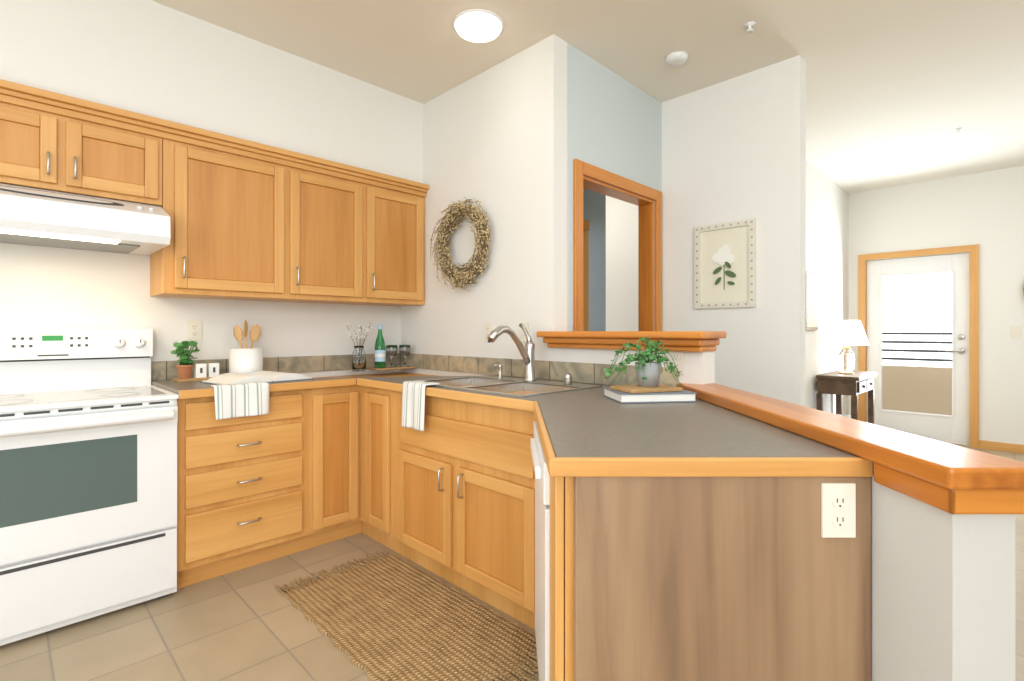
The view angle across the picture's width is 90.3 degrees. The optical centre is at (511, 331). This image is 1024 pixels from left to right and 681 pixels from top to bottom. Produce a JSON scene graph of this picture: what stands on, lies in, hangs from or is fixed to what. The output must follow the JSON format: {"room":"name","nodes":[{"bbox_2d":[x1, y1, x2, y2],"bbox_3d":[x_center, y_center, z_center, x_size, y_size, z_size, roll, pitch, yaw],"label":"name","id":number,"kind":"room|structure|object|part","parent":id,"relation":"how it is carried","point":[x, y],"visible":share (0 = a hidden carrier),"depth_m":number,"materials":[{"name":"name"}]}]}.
{"room":"kitchen","nodes":[
{"label":"kitchen","id":0,"kind":"room"},
{"bbox_2d":[0,243,400,380],"bbox_3d":[-2.521,-0.217,2.316,4.600,2.855,0.120,0,0,-45],"label":"wall","id":1,"kind":"structure","parent":0,"point":[42,287],"depth_m":2.79,"materials":[{"name":"white paint"}]},
{"bbox_2d":[0,83,159,205],"bbox_3d":[-2.119,-0.823,2.391,0.745,0.385,0.338,0,0,-45],"label":"upper cabinet","id":2,"kind":"object","parent":1,"relation":"attached to","point":[47,142],"depth_m":2.30,"materials":[{"name":"brown wood"}]},
{"bbox_2d":[0,183,170,255],"bbox_3d":[-2.065,-0.516,2.326,0.756,0.223,0.504,0,0,-45],"label":"range hood","id":3,"kind":"object","parent":1,"relation":"attached to","point":[39,217],"visible":1,"depth_m":2.23,"materials":[{"name":"white metal"}]},
{"bbox_2d":[187,320,201,339],"bbox_3d":[-1.822,-0.005,2.922,0.070,0.114,0.010,0,0,-45],"label":"electrical outlet","id":4,"kind":"object","parent":1,"relation":"attached to","point":[194,329],"visible":1,"depth_m":2.92,"materials":[{"name":"beige plastic"}]},
{"bbox_2d":[150,123,303,302],"bbox_3d":[-1.614,-0.603,2.895,0.678,0.826,0.338,0,0,-45],"label":"upper cabinet","id":5,"kind":"object","parent":1,"relation":"attached to","point":[252,221],"depth_m":2.76,"materials":[{"name":"brown wood"}]},
{"bbox_2d":[304,159,379,304],"bbox_3d":[-1.251,-0.603,3.259,0.640,0.826,0.338,0,0,-45],"label":"upper cabinet","id":6,"kind":"object","parent":1,"relation":"attached to","point":[342,204],"depth_m":3.21,"materials":[{"name":"brown wood"}]},
{"bbox_2d":[376,175,427,305],"bbox_3d":[-0.930,-0.603,3.580,0.558,0.826,0.338,0,0,-45],"label":"upper cabinet","id":7,"kind":"object","parent":1,"relation":"attached to","point":[402,205],"depth_m":3.52,"materials":[{"name":"brown wood"}]},
{"bbox_2d":[0,0,423,183],"bbox_3d":[-2.372,-1.312,2.167,4.599,0.665,0.299,0,0,-45],"label":"wall","id":8,"kind":"structure","parent":0,"point":[151,58],"depth_m":2.70,"materials":[{"name":"white paint"}]},
{"bbox_2d":[0,442,1023,680],"bbox_3d":[1.587,1.260,2.662,11.300,0.100,9.600,0,0,-45],"label":"floor","id":9,"kind":"structure","parent":0,"point":[250,623],"depth_m":2.02,"materials":[{"name":"tile"}]},
{"bbox_2d":[0,329,178,645],"bbox_3d":[-1.987,0.599,2.249,0.760,1.222,0.721,0,0,-45],"label":"range","id":10,"kind":"object","parent":9,"relation":"on","point":[88,471],"visible":1,"depth_m":2.13,"materials":[{"name":"white metal"}]},
{"bbox_2d":[170,391,310,588],"bbox_3d":[-1.538,0.760,2.766,0.603,0.900,0.628,0,0,-45],"label":"base cabinet","id":11,"kind":"object","parent":9,"relation":"on","point":[244,483],"depth_m":2.53,"materials":[{"name":"brown wood"}]},
{"bbox_2d":[151,367,486,410],"bbox_3d":[-1.028,0.290,2.950,1.584,0.040,1.086,0,0,-45],"label":"countertop","id":12,"kind":"structure","parent":11,"relation":"on","point":[196,393],"depth_m":2.78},
{"bbox_2d":[171,340,218,381],"bbox_3d":[-1.738,0.160,2.818,0.253,0.219,0.143,0,0,-45],"label":"planter","id":13,"kind":"object","parent":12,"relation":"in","point":[184,366],"visible":1,"depth_m":2.77,"materials":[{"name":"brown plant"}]},
{"bbox_2d":[211,382,269,419],"bbox_3d":[-1.331,0.338,2.505,0.250,0.159,0.073,0,0,-45],"label":"dish towel","id":14,"kind":"object","parent":12,"relation":"hanging from","point":[241,400],"visible":1,"depth_m":2.48,"materials":[{"name":"white fabric"}]},
{"bbox_2d":[229,319,262,373],"bbox_3d":[-1.552,0.100,2.973,0.176,0.339,0.176,0,0,-45],"label":"utensil crock","id":15,"kind":"object","parent":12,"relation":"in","point":[245,360],"visible":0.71,"depth_m":2.92,"materials":[{"name":"white ceramic"}]},
{"bbox_2d":[200,371,313,384],"bbox_3d":[-1.375,0.248,2.768,0.300,0.042,0.470,0,0,37],"label":"open book","id":16,"kind":"object","parent":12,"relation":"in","point":[257,376],"visible":0.98,"depth_m":2.68,"materials":[{"name":"white paper"}]},
{"bbox_2d":[347,322,371,370],"bbox_3d":[-1.035,0.100,3.472,0.189,0.337,0.100,0,0,-45],"label":"flower vase","id":17,"kind":"object","parent":12,"relation":"on","point":[358,359],"visible":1,"depth_m":3.44,"materials":[{"name":"clear glass"}]},
{"bbox_2d":[366,366,415,370],"bbox_3d":[-0.868,0.263,3.650,0.315,0.012,0.160,0,0,-45],"label":"serving tray","id":18,"kind":"object","parent":12,"relation":"on","point":[387,368],"visible":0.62,"depth_m":3.59,"materials":[{"name":"brown wood"}]},
{"bbox_2d":[375,325,385,367],"bbox_3d":[-0.930,0.105,3.589,0.076,0.303,0.076,0,0,-45],"label":"water bottle","id":19,"kind":"object","parent":18,"relation":"on","point":[380,355],"visible":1,"depth_m":3.56,"materials":[{"name":"green glass"}]},
{"bbox_2d":[386,345,397,366],"bbox_3d":[-0.866,0.178,3.666,0.084,0.157,0.083,0,0,-45],"label":"stemmed glass","id":20,"kind":"object","parent":18,"relation":"on","point":[391,351],"visible":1,"depth_m":3.64,"materials":[{"name":"clear glass"}]},
{"bbox_2d":[399,345,410,366],"bbox_3d":[-0.783,0.178,3.714,0.084,0.157,0.083,0,0,-45],"label":"stemmed glass","id":21,"kind":"object","parent":18,"relation":"on","point":[404,351],"visible":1,"depth_m":3.69,"materials":[{"name":"clear glass"}]},
{"bbox_2d":[311,399,346,547],"bbox_3d":[-1.221,0.760,3.084,0.295,0.900,0.628,0,0,-45],"label":"base cabinet","id":22,"kind":"object","parent":9,"relation":"on","point":[328,416],"depth_m":2.85,"materials":[{"name":"brown wood"}]},
{"bbox_2d":[347,395,382,543],"bbox_3d":[-0.549,0.760,3.069,0.743,0.900,0.383,0,0,-45],"label":"base cabinet","id":23,"kind":"object","parent":9,"relation":"on","point":[364,444],"depth_m":2.93,"materials":[{"name":"brown wood"}]},
{"bbox_2d":[274,551,538,680],"bbox_3d":[-0.450,1.203,2.139,0.590,0.013,1.342,0,0,-45],"label":"rug","id":24,"kind":"object","parent":9,"relation":"on","point":[387,617],"visible":0.88,"depth_m":2.07,"materials":[{"name":"wicker"}]},
{"bbox_2d":[383,379,570,550],"bbox_3d":[-0.023,0.760,2.546,0.738,0.900,1.100,0,0,-45],"label":"base cabinet","id":25,"kind":"object","parent":9,"relation":"on","point":[392,401],"depth_m":2.74,"materials":[{"name":"brown wood"}]},
{"bbox_2d":[401,380,440,430],"bbox_3d":[-0.456,0.365,2.528,0.108,0.224,0.190,0,0,-45],"label":"dish towel","id":26,"kind":"object","parent":25,"relation":"hanging from","point":[413,405],"visible":1,"depth_m":2.50,"materials":[{"name":"white fabric"}]},
{"bbox_2d":[395,435,798,680],"bbox_3d":[0.503,0.760,1.628,1.293,0.900,1.087,0,0,-45],"label":"base cabinet","id":27,"kind":"object","parent":9,"relation":"on","point":[577,521],"depth_m":1.09,"materials":[{"name":"brown wood"}]},
{"bbox_2d":[375,375,872,546],"bbox_3d":[0.017,0.290,2.086,1.333,0.040,2.482,0,0,-45],"label":"countertop","id":28,"kind":"structure","parent":27,"relation":"on","point":[701,459],"depth_m":1.18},
{"bbox_2d":[407,375,602,442],"bbox_3d":[-0.057,0.362,2.574,0.560,0.196,0.840,0,0,-45],"label":"sink","id":29,"kind":"object","parent":28,"relation":"in","point":[510,419],"depth_m":2.43,"materials":[{"name":"silver metal"}]},
{"bbox_2d":[487,323,571,384],"bbox_3d":[0.013,0.110,2.621,0.333,0.308,0.527,0,0,-45],"label":"faucet","id":30,"kind":"object","parent":28,"relation":"on","point":[527,352],"depth_m":2.69,"materials":[{"name":"silver metal"}]},
{"bbox_2d":[603,388,696,402],"bbox_3d":[0.541,0.252,2.026,0.300,0.035,0.220,0,0,-7],"label":"cookbook","id":31,"kind":"object","parent":28,"relation":"on","point":[655,397],"visible":0.75,"depth_m":1.92,"materials":[{"name":"grey paper"}]},
{"bbox_2d":[610,384,681,392],"bbox_3d":[0.528,0.226,2.016,0.230,0.014,0.160,0,0,-19],"label":"cutting board","id":32,"kind":"object","parent":31,"relation":"on","point":[639,389],"visible":0.79,"depth_m":1.96,"materials":[{"name":"brown wood"}]},
{"bbox_2d":[603,336,682,386],"bbox_3d":[0.517,0.119,2.009,0.336,0.199,0.319,0,0,-45],"label":"trailing plant","id":33,"kind":"object","parent":32,"relation":"on","point":[648,371],"visible":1,"depth_m":2.00,"materials":[{"name":"green plant"}]},
{"bbox_2d":[799,471,872,680],"bbox_3d":[0.451,0.760,1.102,0.469,0.900,0.469,0,0,-45],"label":"base cabinet","id":34,"kind":"object","parent":9,"relation":"on","point":[835,572],"depth_m":1.09,"materials":[{"name":"brown wood"}]},
{"bbox_3d":[0.693,0.380,1.081,0.054,0.114,0.054,0,0,-45],"label":"outlet panel","id":35,"kind":"part","parent":34,"relation":"part of","materials":[{"name":"beige plastic"}]},
{"bbox_2d":[816,370,876,423],"bbox_3d":[3.414,0.820,5.177,0.840,0.780,0.366,0,0,-45],"label":"console table","id":36,"kind":"object","parent":9,"relation":"on","point":[853,386],"visible":0.65,"depth_m":4.96,"materials":[{"name":"brown wood"}]},
{"bbox_2d":[824,320,868,373],"bbox_3d":[3.405,0.159,5.187,0.390,0.540,0.390,0,0,-45],"label":"table lamp","id":37,"kind":"object","parent":36,"relation":"on","point":[846,333],"visible":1,"depth_m":5.10,"materials":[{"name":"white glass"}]},
{"bbox_2d":[401,34,714,384],"bbox_3d":[-0.011,-0.217,3.143,0.120,2.855,2.500,0,0,-45],"label":"wall","id":38,"kind":"structure","parent":0,"point":[495,139],"depth_m":3.09,"materials":[{"name":"white paint"}]},
{"bbox_2d":[430,198,490,290],"bbox_3d":[-0.335,-0.562,3.284,0.124,0.608,0.586,0,0,-45],"label":"wreath","id":39,"kind":"object","parent":38,"relation":"attached to","point":[479,219],"visible":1,"depth_m":3.25,"materials":[{"name":"brown plant"}]},
{"bbox_2d":[484,323,492,340],"bbox_3d":[-0.149,0.005,3.188,0.010,0.114,0.070,0,0,-45],"label":"outlet","id":40,"kind":"object","parent":38,"relation":"attached to","point":[488,328],"visible":0.81,"depth_m":3.19,"materials":[{"name":"beige plastic"}]},
{"bbox_2d":[520,322,528,341],"bbox_3d":[0.070,0.005,2.969,0.010,0.114,0.070,0,0,-45],"label":"outlet","id":41,"kind":"object","parent":38,"relation":"attached to","point":[522,334],"visible":0.48,"depth_m":2.97,"materials":[{"name":"beige plastic"}]},
{"bbox_2d":[537,331,726,351],"bbox_3d":[0.550,0.045,2.537,0.245,0.090,0.940,0,0,-45],"label":"ledge","id":42,"kind":"object","parent":38,"relation":"on","point":[694,341],"depth_m":2.38,"materials":[{"name":"brown wood"}]},
{"bbox_2d":[669,351,683,373],"bbox_3d":[0.742,0.135,2.298,0.010,0.114,0.070,0,0,-45],"label":"outlet","id":43,"kind":"object","parent":38,"relation":"attached to","point":[678,357],"visible":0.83,"depth_m":2.29,"materials":[{"name":"beige plastic"}]},
{"bbox_2d":[151,0,1023,193],"bbox_3d":[1.128,-1.677,2.203,10.000,0.135,9.600,0,0,-45],"label":"ceiling","id":44,"kind":"structure","parent":0,"point":[898,92],"depth_m":2.99,"materials":[{"name":"paint"}]},
{"bbox_2d":[453,9,503,42],"bbox_3d":[-0.180,-1.620,2.733,0.270,0.050,0.270,0,0,-45],"label":"ceiling light","id":45,"kind":"object","parent":44,"relation":"attached to","point":[477,25],"visible":1,"depth_m":2.68,"materials":[{"name":"white"}]},
{"bbox_2d":[665,51,687,66],"bbox_3d":[0.986,-1.627,3.051,0.130,0.036,0.130,0,0,-45],"label":"smoke detector","id":46,"kind":"object","parent":44,"relation":"attached to","point":[676,58],"visible":1,"depth_m":3.02,"materials":[{"name":"white plastic"}]},
{"bbox_2d":[583,188,605,330],"bbox_3d":[0.266,-0.217,3.971,1.439,2.855,0.120,0,0,-45],"label":"wall","id":47,"kind":"structure","parent":0,"point":[594,208],"depth_m":4.34,"materials":[{"name":"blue paint"}]},
{"bbox_2d":[583,219,589,330],"bbox_3d":[0.322,0.145,3.928,0.900,2.130,0.019,0,0,-45],"label":"door frame","id":48,"kind":"structure","parent":47,"relation":"attached to","point":[586,225],"depth_m":4.21,"materials":[{"name":"brown wood"}]},
{"bbox_2d":[567,43,661,330],"bbox_3d":[0.654,-0.217,3.327,1.079,2.855,0.120,0,0,-45],"label":"wall","id":49,"kind":"structure","parent":0,"point":[614,123],"depth_m":3.17,"materials":[{"name":"grey paint"}]},
{"bbox_2d":[574,159,661,330],"bbox_3d":[0.671,-0.468,3.331,1.000,1.055,0.140,0,0,-45],"label":"door frame","id":50,"kind":"structure","parent":49,"relation":"attached to","point":[649,265],"depth_m":3.58,"materials":[{"name":"brown wood"}]},
{"bbox_2d":[606,195,637,330],"bbox_3d":[0.951,-0.217,5.858,0.120,2.855,3.780,0,0,-45],"label":"wall","id":51,"kind":"structure","parent":0,"point":[621,265],"depth_m":5.53,"materials":[{"name":"white paint"}]},
{"bbox_2d":[662,55,805,406],"bbox_3d":[1.393,-0.217,3.429,0.110,2.855,1.020,0,0,-45],"label":"wall","id":52,"kind":"structure","parent":0,"point":[733,149],"depth_m":3.23,"materials":[{"name":"white paint"}]},
{"bbox_2d":[694,218,755,308],"bbox_3d":[1.389,-0.432,3.337,0.024,0.556,0.395,0,0,-45],"label":"picture frame","id":53,"kind":"object","parent":52,"relation":"attached to","point":[725,265],"visible":1,"depth_m":3.33,"materials":[{"name":"beige"}]},
{"bbox_2d":[806,160,848,414],"bbox_3d":[2.680,-0.217,4.830,3.689,2.855,0.120,0,0,-45],"label":"wall","id":54,"kind":"structure","parent":0,"point":[827,230],"depth_m":5.40,"materials":[{"name":"white paint"}]},
{"bbox_2d":[806,271,817,329],"bbox_3d":[2.918,-0.290,4.966,0.400,0.560,0.022,0,0,-45],"label":"picture frame","id":55,"kind":"object","parent":54,"relation":"attached to","point":[811,301],"visible":0.92,"depth_m":4.94,"materials":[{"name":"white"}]},
{"bbox_2d":[849,165,1023,444],"bbox_3d":[5.908,-0.217,4.310,0.140,2.855,5.420,0,0,-45],"label":"wall","id":56,"kind":"structure","parent":0,"point":[984,211],"depth_m":5.25,"materials":[{"name":"white paint"}]},
{"bbox_2d":[867,253,969,444],"bbox_3d":[4.498,0.186,5.679,0.108,2.023,0.906,0,0,-45],"label":"hall door","id":57,"kind":"structure","parent":56,"relation":"in","point":[918,334],"depth_m":5.66,"materials":[{"name":"white"}]},
{"bbox_2d":[858,244,978,447],"bbox_3d":[4.511,0.155,5.692,0.158,2.110,1.050,0,0,-45],"label":"door frame","id":58,"kind":"structure","parent":56,"relation":"attached to","point":[973,250],"depth_m":5.31,"materials":[{"name":"brown wood"}]},
{"bbox_2d":[979,440,1023,453],"bbox_3d":[6.267,1.167,3.841,0.013,0.085,4.049,0,0,-45],"label":"baseboard","id":59,"kind":"structure","parent":56,"relation":"attached to","point":[1002,446],"depth_m":5.14,"materials":[{"name":"brown wood"}]},
{"bbox_2d":[1011,327,1019,337],"bbox_3d":[5.026,0.010,5.083,0.012,0.114,0.070,0,0,-45],"label":"light switch","id":60,"kind":"object","parent":56,"relation":"attached to","point":[1015,332],"visible":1,"depth_m":5.08,"materials":[{"name":"beige plastic"}]},
{"bbox_2d":[871,462,1014,680],"bbox_3d":[0.825,0.740,1.625,0.110,0.940,1.470,0,0,0],"label":"wall","id":61,"kind":"structure","parent":0,"point":[942,595],"depth_m":0.92,"materials":[{"name":"grey paint"}]},
{"bbox_2d":[677,383,1023,513],"bbox_3d":[0.825,0.275,1.595,0.170,0.085,1.470,0,0,0],"label":"ledge","id":62,"kind":"object","parent":61,"relation":"on","point":[950,478],"depth_m":0.99,"materials":[{"name":"brown wood"}]}
]}

